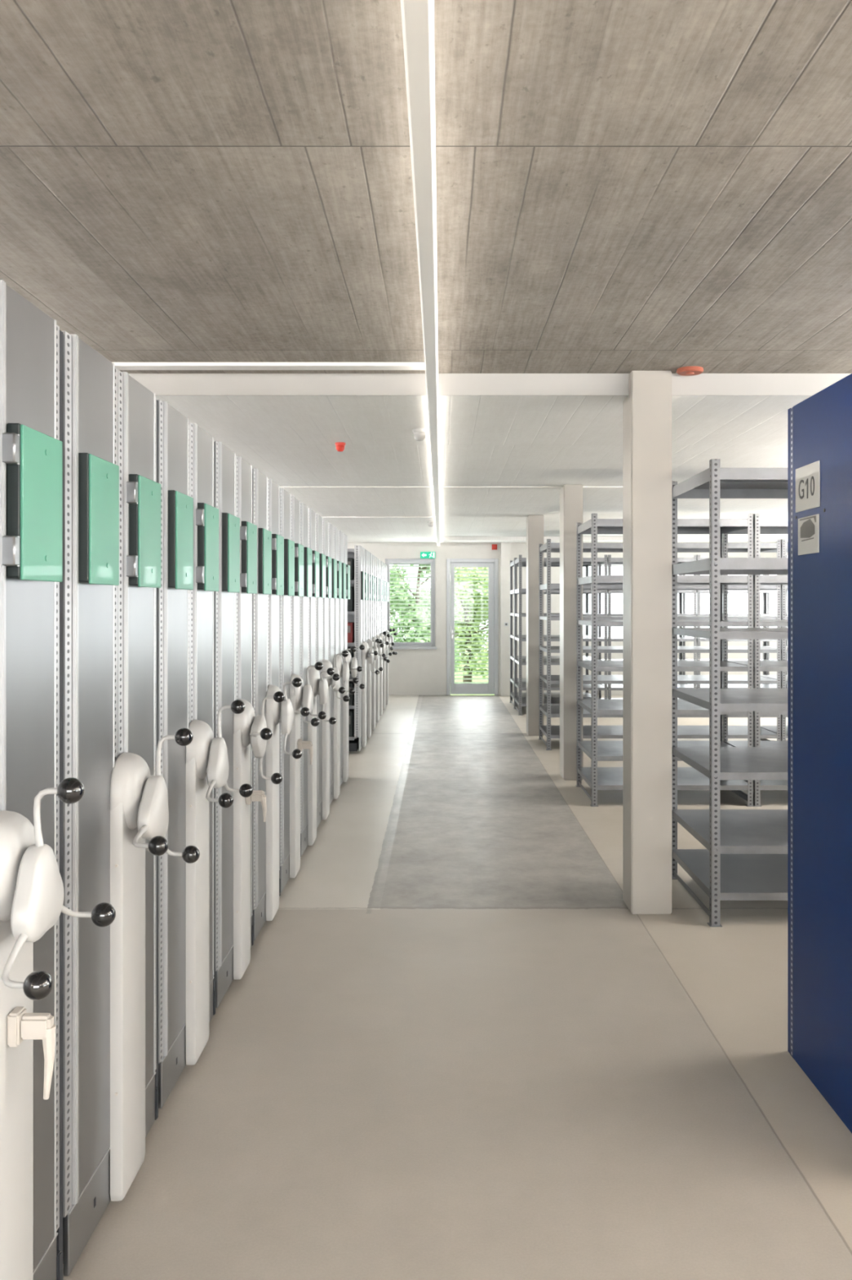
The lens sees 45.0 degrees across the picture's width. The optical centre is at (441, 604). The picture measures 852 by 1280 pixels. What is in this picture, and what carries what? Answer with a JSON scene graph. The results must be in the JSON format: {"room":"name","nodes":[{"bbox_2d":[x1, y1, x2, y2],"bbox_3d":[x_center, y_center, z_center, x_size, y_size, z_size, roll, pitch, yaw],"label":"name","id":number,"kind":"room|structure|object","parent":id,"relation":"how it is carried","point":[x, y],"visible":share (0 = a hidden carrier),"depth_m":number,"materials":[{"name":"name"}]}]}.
{"room":"archive storage room","nodes":[
{"label":"archive storage room","id":0,"kind":"room"},
{"bbox_2d":[0,0,851,373],"bbox_3d":[1.050,-1.311,0.730,10.900,0.350,8.660,0,0,0],"label":"ceiling","id":1,"kind":"structure","parent":0,"point":[623,186],"depth_m":2.75,"materials":[{"name":"concrete"}]},
{"bbox_2d":[114,362,425,369],"bbox_3d":[-2.188,-1.127,4.860,4.225,0.018,0.090,0,0,0],"label":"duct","id":2,"kind":"object","parent":1,"relation":"attached to","point":[119,366],"visible":0.76,"depth_m":4.82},
{"bbox_2d":[676,365,703,375],"bbox_3d":[1.200,-1.123,4.960,0.128,0.025,0.128,0,0,0],"label":"ceiling disc","id":3,"kind":"object","parent":1,"relation":"attached to","point":[685,371],"visible":1,"depth_m":4.93,"materials":[{"name":"red plastic"}]},
{"bbox_2d":[62,695,851,1279],"bbox_3d":[1.050,1.600,6.750,10.900,0.200,20.700,0,0,0],"label":"floor","id":4,"kind":"structure","parent":0,"point":[452,1046],"depth_m":3.30,"materials":[{"name":"concrete"}]},
{"bbox_2d":[0,280,115,1279],"bbox_3d":[-2.027,0.435,1.857,2.770,2.070,0.744,0,0,0],"label":"shelving unit","id":5,"kind":"object","parent":4,"relation":"on","point":[33,791],"visible":1,"depth_m":1.97,"materials":[{"name":"grey metal"}]},
{"bbox_2d":[61,330,199,1275],"bbox_3d":[-2.027,0.435,2.607,2.770,2.070,0.744,0,0,0],"label":"shelving unit","id":6,"kind":"object","parent":4,"relation":"on","point":[114,839],"visible":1,"depth_m":2.49,"materials":[{"name":"grey"}]},
{"bbox_2d":[157,400,253,1108],"bbox_3d":[-2.027,0.435,3.357,2.770,2.070,0.744,0,0,0],"label":"shelving unit","id":7,"kind":"object","parent":4,"relation":"on","point":[192,773],"visible":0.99,"depth_m":3.28,"materials":[{"name":"grey"}]},
{"bbox_2d":[213,440,284,1008],"bbox_3d":[-2.027,0.435,4.107,2.770,2.070,0.744,0,0,0],"label":"shelving unit","id":8,"kind":"object","parent":4,"relation":"on","point":[245,735],"visible":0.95,"depth_m":4.03,"materials":[{"name":"grey"}]},
{"bbox_2d":[252,468,310,941],"bbox_3d":[-2.027,0.435,4.857,2.770,2.070,0.744,0,0,0],"label":"shelving unit","id":9,"kind":"object","parent":4,"relation":"on","point":[266,492],"visible":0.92,"depth_m":4.78,"materials":[{"name":"grey"}]},
{"bbox_2d":[280,488,326,893],"bbox_3d":[-2.027,0.435,5.607,2.770,2.070,0.744,0,0,0],"label":"shelving unit","id":10,"kind":"object","parent":4,"relation":"on","point":[290,506],"visible":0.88,"depth_m":5.53,"materials":[{"name":"grey"}]},
{"bbox_2d":[300,502,339,856],"bbox_3d":[-2.027,0.435,6.357,2.770,2.070,0.744,0,0,0],"label":"shelving unit","id":11,"kind":"object","parent":4,"relation":"on","point":[319,686],"visible":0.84,"depth_m":6.28,"materials":[{"name":"grey"}]},
{"bbox_2d":[315,513,349,828],"bbox_3d":[-2.027,0.435,7.107,2.770,2.070,0.744,0,0,0],"label":"shelving unit","id":12,"kind":"object","parent":4,"relation":"on","point":[322,524],"visible":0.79,"depth_m":7.03,"materials":[{"name":"grey"}]},
{"bbox_2d":[328,523,359,804],"bbox_3d":[-2.027,0.435,7.857,2.770,2.070,0.744,0,0,0],"label":"shelving unit","id":13,"kind":"object","parent":4,"relation":"on","point":[344,668],"visible":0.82,"depth_m":7.78,"materials":[{"name":"grey"}]},
{"bbox_2d":[338,530,364,785],"bbox_3d":[-2.027,0.435,8.607,2.770,2.070,0.744,0,0,0],"label":"shelving unit","id":14,"kind":"object","parent":4,"relation":"on","point":[343,538],"visible":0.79,"depth_m":8.53,"materials":[{"name":"grey"}]},
{"bbox_2d":[347,545,379,751],"bbox_3d":[-2.027,0.435,10.690,2.770,2.070,0.744,0,0,0],"label":"shelving unit","id":15,"kind":"object","parent":4,"relation":"on","point":[358,740],"visible":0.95,"depth_m":10.38,"materials":[{"name":"grey"}]},
{"bbox_2d":[348,709,354,737],"bbox_3d":[-0.929,1.200,10.479,0.085,0.250,0.281,0,0,0],"label":"box","id":16,"kind":"object","parent":15,"relation":"on","point":[351,712],"visible":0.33,"depth_m":10.34,"materials":[{"name":"black"}]},
{"bbox_2d":[364,549,384,738],"bbox_3d":[-2.027,0.435,11.440,2.770,2.070,0.744,0,0,0],"label":"shelving unit","id":17,"kind":"object","parent":4,"relation":"on","point":[367,639],"visible":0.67,"depth_m":11.36,"materials":[{"name":"grey"}]},
{"bbox_2d":[369,552,387,729],"bbox_3d":[-2.027,0.435,12.190,2.770,2.070,0.744,0,0,0],"label":"shelving unit","id":18,"kind":"object","parent":4,"relation":"on","point":[372,637],"visible":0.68,"depth_m":12.11,"materials":[{"name":"grey"}]},
{"bbox_2d":[374,555,390,722],"bbox_3d":[-2.027,0.435,12.940,2.770,2.070,0.744,0,0,0],"label":"shelving unit","id":19,"kind":"object","parent":4,"relation":"on","point":[378,580],"visible":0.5,"depth_m":12.86,"materials":[{"name":"grey"}]},
{"bbox_2d":[377,558,393,715],"bbox_3d":[-2.027,0.435,13.690,2.770,2.070,0.744,0,0,0],"label":"shelving unit","id":20,"kind":"object","parent":4,"relation":"on","point":[391,648],"visible":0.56,"depth_m":13.61,"materials":[{"name":"grey"}]},
{"bbox_2d":[381,560,395,710],"bbox_3d":[-2.027,0.435,14.440,2.770,2.070,0.744,0,0,0],"label":"shelving unit","id":21,"kind":"object","parent":4,"relation":"on","point":[382,562],"visible":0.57,"depth_m":14.36,"materials":[{"name":"grey"}]},
{"bbox_2d":[384,563,397,705],"bbox_3d":[-2.027,0.435,15.190,2.770,2.070,0.744,0,0,0],"label":"shelving unit","id":22,"kind":"object","parent":4,"relation":"on","point":[385,565],"visible":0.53,"depth_m":15.11,"materials":[{"name":"grey"}]},
{"bbox_2d":[526,515,543,735],"bbox_3d":[1.089,0.235,11.920,0.178,2.530,0.280,0,0,0],"label":"column","id":23,"kind":"structure","parent":4,"relation":"on","point":[535,523],"depth_m":11.78,"materials":[{"name":"paint"}]},
{"bbox_2d":[509,560,591,708],"bbox_3d":[1.660,0.410,15.365,1.216,2.180,0.886,0,0,0],"label":"rack","id":24,"kind":"object","parent":4,"relation":"on","point":[553,695],"visible":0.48,"depth_m":15.78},
{"bbox_2d":[510,678,546,684],"bbox_3d":[1.660,1.144,15.365,1.190,0.036,0.860,0,0,0],"label":"shelf","id":25,"kind":"object","parent":24,"relation":"attached to","point":[512,680],"depth_m":15.34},
{"bbox_2d":[510,560,591,566],"bbox_3d":[1.660,-0.613,15.365,1.190,0.055,0.860,0,0,0],"label":"shelf","id":26,"kind":"object","parent":24,"relation":"attached to","point":[512,562],"depth_m":15.79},
{"bbox_2d":[510,590,591,594],"bbox_3d":[1.660,-0.193,15.365,1.190,0.055,0.860,0,0,0],"label":"shelf","id":27,"kind":"object","parent":24,"relation":"attached to","point":[512,592],"depth_m":15.79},
{"bbox_2d":[510,613,591,615],"bbox_3d":[1.660,0.143,15.365,1.190,0.036,0.860,0,0,0],"label":"shelf","id":28,"kind":"object","parent":24,"relation":"attached to","point":[511,614],"depth_m":14.94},
{"bbox_2d":[510,635,591,639],"bbox_3d":[1.660,0.478,15.365,1.190,0.036,0.860,0,0,0],"label":"shelf","id":29,"kind":"object","parent":24,"relation":"attached to","point":[512,637],"depth_m":15.45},
{"bbox_2d":[510,655,591,660],"bbox_3d":[1.660,0.800,15.365,1.190,0.036,0.860,0,0,0],"label":"shelf","id":30,"kind":"object","parent":24,"relation":"attached to","point":[512,657],"depth_m":15.52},
{"bbox_2d":[510,692,591,699],"bbox_3d":[1.660,1.362,15.365,1.190,0.036,0.860,0,0,0],"label":"shelf","id":31,"kind":"object","parent":24,"relation":"attached to","point":[553,695],"depth_m":15.33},
{"bbox_2d":[514,555,607,715],"bbox_3d":[1.660,0.410,14.415,1.216,2.180,0.886,0,0,0],"label":"rack","id":32,"kind":"object","parent":4,"relation":"on","point":[521,701],"visible":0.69,"depth_m":13.98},
{"bbox_2d":[515,697,599,706],"bbox_3d":[1.660,1.362,14.415,1.190,0.036,0.860,0,0,0],"label":"shelf","id":33,"kind":"object","parent":32,"relation":"attached to","point":[554,701],"depth_m":14.30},
{"bbox_2d":[515,658,599,665],"bbox_3d":[1.660,0.800,14.415,1.190,0.036,0.860,0,0,0],"label":"shelf","id":34,"kind":"object","parent":32,"relation":"attached to","point":[520,661],"depth_m":14.18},
{"bbox_2d":[515,557,604,564],"bbox_3d":[1.660,-0.613,14.415,1.190,0.055,0.860,0,0,0],"label":"shelf","id":35,"kind":"object","parent":32,"relation":"attached to","point":[520,560],"depth_m":13.98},
{"bbox_2d":[515,588,604,593],"bbox_3d":[1.660,-0.193,14.415,1.190,0.055,0.860,0,0,0],"label":"shelf","id":36,"kind":"object","parent":32,"relation":"attached to","point":[517,590],"depth_m":13.98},
{"bbox_2d":[515,613,604,616],"bbox_3d":[1.660,0.143,14.415,1.190,0.036,0.860,0,0,0],"label":"shelf","id":37,"kind":"object","parent":32,"relation":"attached to","point":[516,615],"depth_m":13.98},
{"bbox_2d":[515,636,604,641],"bbox_3d":[1.660,0.478,14.415,1.190,0.036,0.860,0,0,0],"label":"shelf","id":38,"kind":"object","parent":32,"relation":"attached to","point":[517,638],"depth_m":13.98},
{"bbox_2d":[515,683,604,690],"bbox_3d":[1.660,1.144,14.415,1.190,0.036,0.860,0,0,0],"label":"shelf","id":39,"kind":"object","parent":32,"relation":"attached to","point":[522,686],"depth_m":14.12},
{"bbox_2d":[560,484,582,780],"bbox_3d":[1.133,0.235,8.950,0.165,2.530,0.300,0,0,0],"label":"column","id":40,"kind":"structure","parent":4,"relation":"on","point":[571,495],"depth_m":8.80,"materials":[{"name":"paint"}]},
{"bbox_2d":[538,538,622,750],"bbox_3d":[1.695,0.410,11.055,1.216,2.180,0.886,0,0,0],"label":"rack","id":41,"kind":"object","parent":4,"relation":"on","point":[550,731],"visible":0.43,"depth_m":10.63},
{"bbox_2d":[539,542,622,552],"bbox_3d":[1.695,-0.613,11.055,1.190,0.055,0.860,0,0,0],"label":"shelf","id":42,"kind":"object","parent":41,"relation":"attached to","point":[548,547],"depth_m":10.63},
{"bbox_2d":[539,583,622,590],"bbox_3d":[1.695,-0.193,11.055,1.190,0.055,0.860,0,0,0],"label":"shelf","id":43,"kind":"object","parent":41,"relation":"attached to","point":[547,586],"depth_m":10.63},
{"bbox_2d":[539,616,622,620],"bbox_3d":[1.695,0.143,11.055,1.190,0.036,0.860,0,0,0],"label":"shelf","id":44,"kind":"object","parent":41,"relation":"attached to","point":[546,618],"depth_m":10.63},
{"bbox_2d":[539,645,622,653],"bbox_3d":[1.695,0.478,11.055,1.190,0.036,0.860,0,0,0],"label":"shelf","id":45,"kind":"object","parent":41,"relation":"attached to","point":[548,649],"depth_m":10.63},
{"bbox_2d":[539,675,622,684],"bbox_3d":[1.695,0.800,11.055,1.190,0.036,0.860,0,0,0],"label":"shelf","id":46,"kind":"object","parent":41,"relation":"attached to","point":[554,679],"depth_m":10.77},
{"bbox_2d":[539,706,622,717],"bbox_3d":[1.695,1.144,11.055,1.190,0.036,0.860,0,0,0],"label":"shelf","id":47,"kind":"object","parent":41,"relation":"attached to","point":[554,712],"depth_m":10.63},
{"bbox_2d":[539,725,622,738],"bbox_3d":[1.695,1.362,11.055,1.190,0.036,0.860,0,0,0],"label":"shelf","id":48,"kind":"object","parent":41,"relation":"attached to","point":[603,731],"depth_m":10.90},
{"bbox_2d":[622,370,671,914],"bbox_3d":[1.021,0.182,5.103,0.198,2.636,0.235,0,0,0],"label":"column","id":49,"kind":"structure","parent":4,"relation":"on","point":[647,406],"depth_m":4.99,"materials":[{"name":"paint"}]},
{"bbox_2d":[598,555,696,699],"bbox_3d":[2.872,0.410,14.415,1.216,2.180,0.886,0,0,0],"label":"rack","id":50,"kind":"object","parent":4,"relation":"on","point":[611,560],"visible":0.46,"depth_m":13.98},
{"bbox_2d":[599,636,693,641],"bbox_3d":[2.872,0.478,14.415,1.190,0.036,0.860,0,0,0],"label":"shelf","id":51,"kind":"object","parent":50,"relation":"attached to","point":[609,638],"depth_m":13.98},
{"bbox_2d":[600,557,693,564],"bbox_3d":[2.872,-0.613,14.415,1.190,0.055,0.860,0,0,0],"label":"shelf","id":52,"kind":"object","parent":50,"relation":"attached to","point":[610,560],"depth_m":13.98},
{"bbox_2d":[600,684,693,690],"bbox_3d":[2.872,1.144,14.415,1.190,0.036,0.860,0,0,0],"label":"shelf","id":53,"kind":"object","parent":50,"relation":"attached to","point":[610,686],"depth_m":14.12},
{"bbox_2d":[602,590,693,593],"bbox_3d":[2.872,-0.193,14.415,1.190,0.055,0.860,0,0,0],"label":"shelf","id":54,"kind":"object","parent":50,"relation":"attached to","point":[608,591],"depth_m":13.98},
{"bbox_2d":[607,613,693,616],"bbox_3d":[2.872,0.143,14.415,1.190,0.036,0.860,0,0,0],"label":"shelf","id":55,"kind":"object","parent":50,"relation":"attached to","point":[608,615],"depth_m":13.98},
{"bbox_2d":[575,513,755,806],"bbox_3d":[1.724,0.410,8.095,1.216,2.180,0.886,0,0,0],"label":"rack","id":56,"kind":"object","parent":4,"relation":"on","point":[597,778],"visible":0.7,"depth_m":7.75,"materials":[{"name":"metal"}]},
{"bbox_2d":[577,741,733,760],"bbox_3d":[1.724,1.144,8.095,1.190,0.036,0.860,0,0,0],"label":"shelf","id":57,"kind":"object","parent":56,"relation":"attached to","point":[606,750],"depth_m":8.13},
{"bbox_2d":[577,519,747,533],"bbox_3d":[1.724,-0.613,8.095,1.190,0.055,0.860,0,0,0],"label":"shelf","id":58,"kind":"object","parent":56,"relation":"attached to","point":[602,526],"depth_m":7.69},
{"bbox_2d":[577,575,747,585],"bbox_3d":[1.724,-0.193,8.095,1.190,0.055,0.860,0,0,0],"label":"shelf","id":59,"kind":"object","parent":56,"relation":"attached to","point":[591,580],"depth_m":7.66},
{"bbox_2d":[577,619,747,626],"bbox_3d":[1.724,0.143,8.095,1.190,0.036,0.860,0,0,0],"label":"shelf","id":60,"kind":"object","parent":56,"relation":"attached to","point":[580,622],"depth_m":7.66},
{"bbox_2d":[577,660,747,671],"bbox_3d":[1.724,0.478,8.095,1.190,0.036,0.860,0,0,0],"label":"shelf","id":61,"kind":"object","parent":56,"relation":"attached to","point":[602,665],"depth_m":7.68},
{"bbox_2d":[577,699,747,715],"bbox_3d":[1.724,0.800,8.095,1.190,0.036,0.860,0,0,0],"label":"shelf","id":62,"kind":"object","parent":56,"relation":"attached to","point":[605,707],"depth_m":7.73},
{"bbox_2d":[577,767,747,790],"bbox_3d":[1.724,1.362,8.095,1.190,0.036,0.860,0,0,0],"label":"shelf","id":63,"kind":"object","parent":56,"relation":"attached to","point":[608,778],"depth_m":7.86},
{"bbox_2d":[677,538,781,741],"bbox_3d":[2.907,0.410,11.055,1.216,2.180,0.886,0,0,0],"label":"rack","id":64,"kind":"object","parent":4,"relation":"on","point":[683,731],"visible":0.23,"depth_m":10.62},
{"bbox_2d":[677,542,777,552],"bbox_3d":[2.907,-0.613,11.055,1.190,0.055,0.860,0,0,0],"label":"shelf","id":65,"kind":"object","parent":64,"relation":"attached to","point":[682,547],"depth_m":10.63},
{"bbox_2d":[677,584,777,590],"bbox_3d":[2.907,-0.193,11.055,1.190,0.055,0.860,0,0,0],"label":"shelf","id":66,"kind":"object","parent":64,"relation":"attached to","point":[679,587],"depth_m":10.63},
{"bbox_2d":[677,616,777,620],"bbox_3d":[2.907,0.143,11.055,1.190,0.036,0.860,0,0,0],"label":"shelf","id":67,"kind":"object","parent":64,"relation":"attached to","point":[678,617],"depth_m":10.63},
{"bbox_2d":[677,645,777,653],"bbox_3d":[2.907,0.478,11.055,1.190,0.036,0.860,0,0,0],"label":"shelf","id":68,"kind":"object","parent":64,"relation":"attached to","point":[681,649],"depth_m":10.63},
{"bbox_2d":[677,675,777,684],"bbox_3d":[2.907,0.800,11.055,1.190,0.036,0.860,0,0,0],"label":"shelf","id":69,"kind":"object","parent":64,"relation":"attached to","point":[682,679],"depth_m":10.77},
{"bbox_2d":[677,715,777,717],"bbox_3d":[2.907,1.144,11.055,1.190,0.036,0.860,0,0,0],"label":"shelf","id":70,"kind":"object","parent":64,"relation":"attached to","point":[678,716],"depth_m":10.63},
{"bbox_2d":[677,725,777,738],"bbox_3d":[2.907,1.362,11.055,1.190,0.036,0.860,0,0,0],"label":"shelf","id":71,"kind":"object","parent":64,"relation":"attached to","point":[683,731],"depth_m":10.83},
{"bbox_2d":[671,458,787,927],"bbox_3d":[1.862,0.410,5.235,1.216,2.180,0.886,0,0,0],"label":"rack","id":72,"kind":"object","parent":4,"relation":"on","point":[745,856],"visible":0.68,"depth_m":5.09,"materials":[{"name":"metal"}]},
{"bbox_2d":[672,467,787,498],"bbox_3d":[1.862,-0.613,5.235,1.190,0.055,0.860,0,0,0],"label":"shelf","id":73,"kind":"object","parent":72,"relation":"attached to","point":[735,482],"depth_m":5.34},
{"bbox_2d":[672,557,787,574],"bbox_3d":[1.862,-0.193,5.235,1.190,0.055,0.860,0,0,0],"label":"shelf","id":74,"kind":"object","parent":72,"relation":"attached to","point":[711,566],"depth_m":4.80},
{"bbox_2d":[672,627,787,639],"bbox_3d":[1.862,0.143,5.235,1.190,0.036,0.860,0,0,0],"label":"shelf","id":75,"kind":"object","parent":72,"relation":"attached to","point":[703,633],"depth_m":4.84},
{"bbox_2d":[672,688,787,711],"bbox_3d":[1.862,0.478,5.235,1.190,0.036,0.860,0,0,0],"label":"shelf","id":76,"kind":"object","parent":72,"relation":"attached to","point":[731,699],"depth_m":5.06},
{"bbox_2d":[672,746,787,780],"bbox_3d":[1.862,0.800,5.235,1.190,0.036,0.860,0,0,0],"label":"shelf","id":77,"kind":"object","parent":72,"relation":"attached to","point":[736,763],"depth_m":5.12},
{"bbox_2d":[672,809,787,853],"bbox_3d":[1.862,1.144,5.235,1.190,0.036,0.860,0,0,0],"label":"shelf","id":78,"kind":"object","parent":72,"relation":"attached to","point":[741,831],"depth_m":5.15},
{"bbox_2d":[672,848,787,900],"bbox_3d":[1.862,1.362,5.235,1.190,0.036,0.860,0,0,0],"label":"shelf","id":79,"kind":"object","parent":72,"relation":"attached to","point":[743,877],"depth_m":5.14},
{"bbox_2d":[682,555,777,688],"bbox_3d":[4.084,0.410,14.415,1.216,2.180,0.886,0,0,0],"label":"rack","id":80,"kind":"object","parent":4,"relation":"on","point":[699,640],"visible":0.22,"depth_m":13.98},
{"bbox_2d":[684,636,777,641],"bbox_3d":[4.084,0.478,14.415,1.190,0.036,0.860,0,0,0],"label":"shelf","id":81,"kind":"object","parent":80,"relation":"attached to","point":[699,639],"depth_m":13.98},
{"bbox_2d":[686,684,777,688],"bbox_3d":[4.084,1.144,14.415,1.190,0.036,0.860,0,0,0],"label":"shelf","id":82,"kind":"object","parent":80,"relation":"attached to","point":[698,686],"depth_m":14.26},
{"bbox_2d":[688,590,777,593],"bbox_3d":[4.084,-0.193,14.415,1.190,0.055,0.860,0,0,0],"label":"shelf","id":83,"kind":"object","parent":80,"relation":"attached to","point":[697,591],"depth_m":13.98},
{"bbox_2d":[696,613,777,616],"bbox_3d":[4.084,0.143,14.415,1.190,0.036,0.860,0,0,0],"label":"shelf","id":84,"kind":"object","parent":80,"relation":"attached to","point":[697,615],"depth_m":13.98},
{"bbox_2d":[723,513,787,806],"bbox_3d":[2.936,0.410,8.095,1.216,2.180,0.886,0,0,0],"label":"rack","id":85,"kind":"object","parent":4,"relation":"on","point":[760,526],"visible":0.35,"depth_m":7.67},
{"bbox_2d":[724,519,787,533],"bbox_3d":[2.936,-0.613,8.095,1.190,0.055,0.860,0,0,0],"label":"shelf","id":86,"kind":"object","parent":85,"relation":"attached to","point":[765,526],"depth_m":7.93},
{"bbox_2d":[724,575,787,585],"bbox_3d":[2.936,-0.193,8.095,1.190,0.055,0.860,0,0,0],"label":"shelf","id":87,"kind":"object","parent":85,"relation":"attached to","point":[757,580],"depth_m":7.66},
{"bbox_2d":[724,619,787,626],"bbox_3d":[2.936,0.143,8.095,1.190,0.036,0.860,0,0,0],"label":"shelf","id":88,"kind":"object","parent":85,"relation":"attached to","point":[756,622],"depth_m":7.66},
{"bbox_2d":[724,660,787,671],"bbox_3d":[2.936,0.478,8.095,1.190,0.036,0.860,0,0,0],"label":"shelf","id":89,"kind":"object","parent":85,"relation":"attached to","point":[764,665],"depth_m":7.78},
{"bbox_2d":[724,741,787,746],"bbox_3d":[2.936,1.144,8.095,1.190,0.036,0.860,0,0,0],"label":"shelf","id":90,"kind":"object","parent":85,"relation":"attached to","point":[735,744],"depth_m":8.33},
{"bbox_2d":[744,780,787,790],"bbox_3d":[2.936,1.362,8.095,1.190,0.036,0.860,0,0,0],"label":"shelf","id":91,"kind":"object","parent":85,"relation":"attached to","point":[762,784],"depth_m":7.66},
{"bbox_2d":[760,538,787,741],"bbox_3d":[4.119,0.410,11.055,1.216,2.180,0.886,0,0,0],"label":"rack","id":92,"kind":"object","parent":4,"relation":"on","point":[784,544],"visible":0.22,"depth_m":10.62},
{"bbox_2d":[760,542,787,552],"bbox_3d":[4.119,-0.613,11.055,1.190,0.055,0.860,0,0,0],"label":"shelf","id":93,"kind":"object","parent":92,"relation":"attached to","point":[784,545],"depth_m":10.64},
{"bbox_2d":[760,645,787,653],"bbox_3d":[4.119,0.478,11.055,1.190,0.036,0.860,0,0,0],"label":"shelf","id":94,"kind":"object","parent":92,"relation":"attached to","point":[784,648],"depth_m":10.73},
{"bbox_2d":[760,675,787,684],"bbox_3d":[4.119,0.800,11.055,1.190,0.036,0.860,0,0,0],"label":"shelf","id":95,"kind":"object","parent":92,"relation":"attached to","point":[784,679],"depth_m":10.94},
{"bbox_2d":[760,725,787,738],"bbox_3d":[4.119,1.362,11.055,1.190,0.036,0.860,0,0,0],"label":"shelf","id":96,"kind":"object","parent":92,"relation":"attached to","point":[771,728],"depth_m":11.04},
{"bbox_2d":[766,555,787,688],"bbox_3d":[5.296,0.410,14.415,1.216,2.180,0.886,0,0,0],"label":"rack","id":97,"kind":"object","parent":4,"relation":"on","point":[767,594],"visible":0.07,"depth_m":14.83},
{"bbox_2d":[787,373,851,1133],"bbox_3d":[2.130,0.421,3.040,1.940,2.157,0.840,0,0,0],"label":"storage cabinet","id":98,"kind":"object","parent":4,"relation":"on","point":[820,427],"visible":1,"depth_m":3.16,"materials":[{"name":"blue"}]},
{"bbox_2d":[800,515,816,541],"bbox_3d":[1.161,-0.240,3.258,0.001,0.073,0.144,0,0,0],"label":"picture","id":99,"kind":"object","parent":98,"relation":"attached to","point":[807,523],"depth_m":3.25,"materials":[{"name":"grey"}]},
{"bbox_2d":[155,395,811,542],"bbox_3d":[1.050,-1.258,11.080,10.900,0.456,12.040,0,0,0],"label":"ceiling","id":100,"kind":"structure","parent":0,"point":[485,441],"depth_m":6.82,"materials":[{"name":"paint"}]},
{"bbox_2d":[321,516,435,518],"bbox_3d":[-2.230,-1.029,12.030,4.340,0.022,0.060,0,0,0],"label":"trim","id":101,"kind":"structure","parent":100,"relation":"attached to","point":[322,517],"depth_m":12.00,"materials":[{"name":"paint"}]},
{"bbox_2d":[400,0,439,546],"bbox_3d":[-0.038,-1.048,7.750,0.054,0.176,18.500,0,0,0],"label":"ceiling light","id":102,"kind":"object","parent":100,"relation":"hanging from","point":[417,15],"visible":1,"depth_m":2.30,"materials":[{"name":"white"}]},
{"bbox_2d":[429,0,439,529],"bbox_3d":[-0.015,-0.986,7.750,0.007,0.048,18.500,0,0,0],"label":"diffuser","id":103,"kind":"object","parent":102,"relation":"attached to","point":[433,193],"depth_m":2.97,"materials":[{"name":"white"}]},
{"bbox_2d":[280,486,622,488],"bbox_3d":[1.050,-1.031,8.975,10.900,0.018,0.050,0,0,0],"label":"trim","id":104,"kind":"structure","parent":100,"relation":"attached to","point":[280,486],"depth_m":8.97,"materials":[{"name":"paint"}]},
{"bbox_2d":[128,373,850,395],"bbox_3d":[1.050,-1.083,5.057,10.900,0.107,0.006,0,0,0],"label":"ceiling beam","id":105,"kind":"structure","parent":100,"relation":"attached to","point":[162,384],"depth_m":5.05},
{"bbox_2d":[443,536,787,541],"bbox_3d":[3.265,-1.005,15.625,6.470,0.070,0.250,0,0,0],"label":"trim","id":106,"kind":"structure","parent":100,"relation":"attached to","point":[445,538],"depth_m":15.50,"materials":[{"name":"paint"}]},
{"bbox_2d":[347,542,787,695],"bbox_3d":[1.050,0.032,17.240,10.900,2.936,0.280,0,0,0],"label":"wall","id":107,"kind":"structure","parent":0,"point":[411,672],"depth_m":17.10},
{"bbox_2d":[385,559,437,648],"bbox_3d":[-0.512,-0.016,17.140,0.896,1.502,0.180,0,0,0],"label":"window","id":108,"kind":"structure","parent":107,"relation":"in","point":[431,645],"depth_m":17.15,"materials":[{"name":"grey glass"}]},
{"bbox_2d":[390,563,430,642],"bbox_3d":[-0.512,-0.043,17.285,0.756,1.367,0.060,0,0,0],"label":"blind","id":109,"kind":"object","parent":108,"relation":"attached to","point":[393,564],"visible":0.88,"depth_m":17.28,"materials":[{"name":"white"}]},
{"bbox_2d":[435,542,446,695],"bbox_3d":[0.000,0.235,17.094,0.170,2.530,0.012,0,0,0],"label":"trim","id":110,"kind":"structure","parent":107,"relation":"attached to","point":[441,552],"depth_m":17.09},
{"bbox_2d":[454,568,488,683],"bbox_3d":[0.524,0.356,17.285,0.781,2.167,0.060,0,0,0],"label":"blind","id":111,"kind":"object","parent":107,"relation":"attached to","point":[455,569],"visible":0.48,"depth_m":17.29,"materials":[{"name":"white"}]},
{"bbox_2d":[446,558,498,695],"bbox_3d":[0.524,0.366,17.138,0.861,2.267,0.164,0,0,0],"label":"door","id":112,"kind":"structure","parent":107,"relation":"in","point":[491,687],"depth_m":17.12,"materials":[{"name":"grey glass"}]},
{"bbox_2d":[500,542,511,696],"bbox_3d":[1.073,0.235,17.020,0.165,2.530,0.160,0,0,0],"label":"trim","id":113,"kind":"structure","parent":107,"relation":"attached to","point":[505,547],"depth_m":16.94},
{"label":"outside","id":114,"kind":"structure","parent":0,"visible":0},
{"bbox_2d":[450,660,494,695],"bbox_3d":[1.000,2.180,28.250,26.000,0.440,21.700,0,0,0],"label":"lawn","id":115,"kind":"structure","parent":114,"point":[459,673],"depth_m":27.00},
{"bbox_2d":[390,564,464,673],"bbox_3d":[-0.455,-0.024,20.927,1.849,3.854,1.949,0,0,0],"label":"leafy tree","id":116,"kind":"object","parent":115,"relation":"on","point":[396,640],"visible":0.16,"depth_m":20.56,"materials":[{"name":"green plant"}]},
{"bbox_2d":[415,567,488,682],"bbox_3d":[0.697,0.188,24.290,2.537,3.434,2.264,0,0,0],"label":"leafy tree","id":117,"kind":"object","parent":115,"relation":"on","point":[455,571],"visible":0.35,"depth_m":24.14,"materials":[{"name":"green plant"}]},
{"bbox_2d":[475,567,488,674],"bbox_3d":[1.760,0.118,20.963,1.911,3.572,1.660,0,0,43],"label":"leafy tree","id":118,"kind":"object","parent":115,"relation":"on","point":[485,571],"visible":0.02,"depth_m":20.92,"materials":[{"name":"green plant"}]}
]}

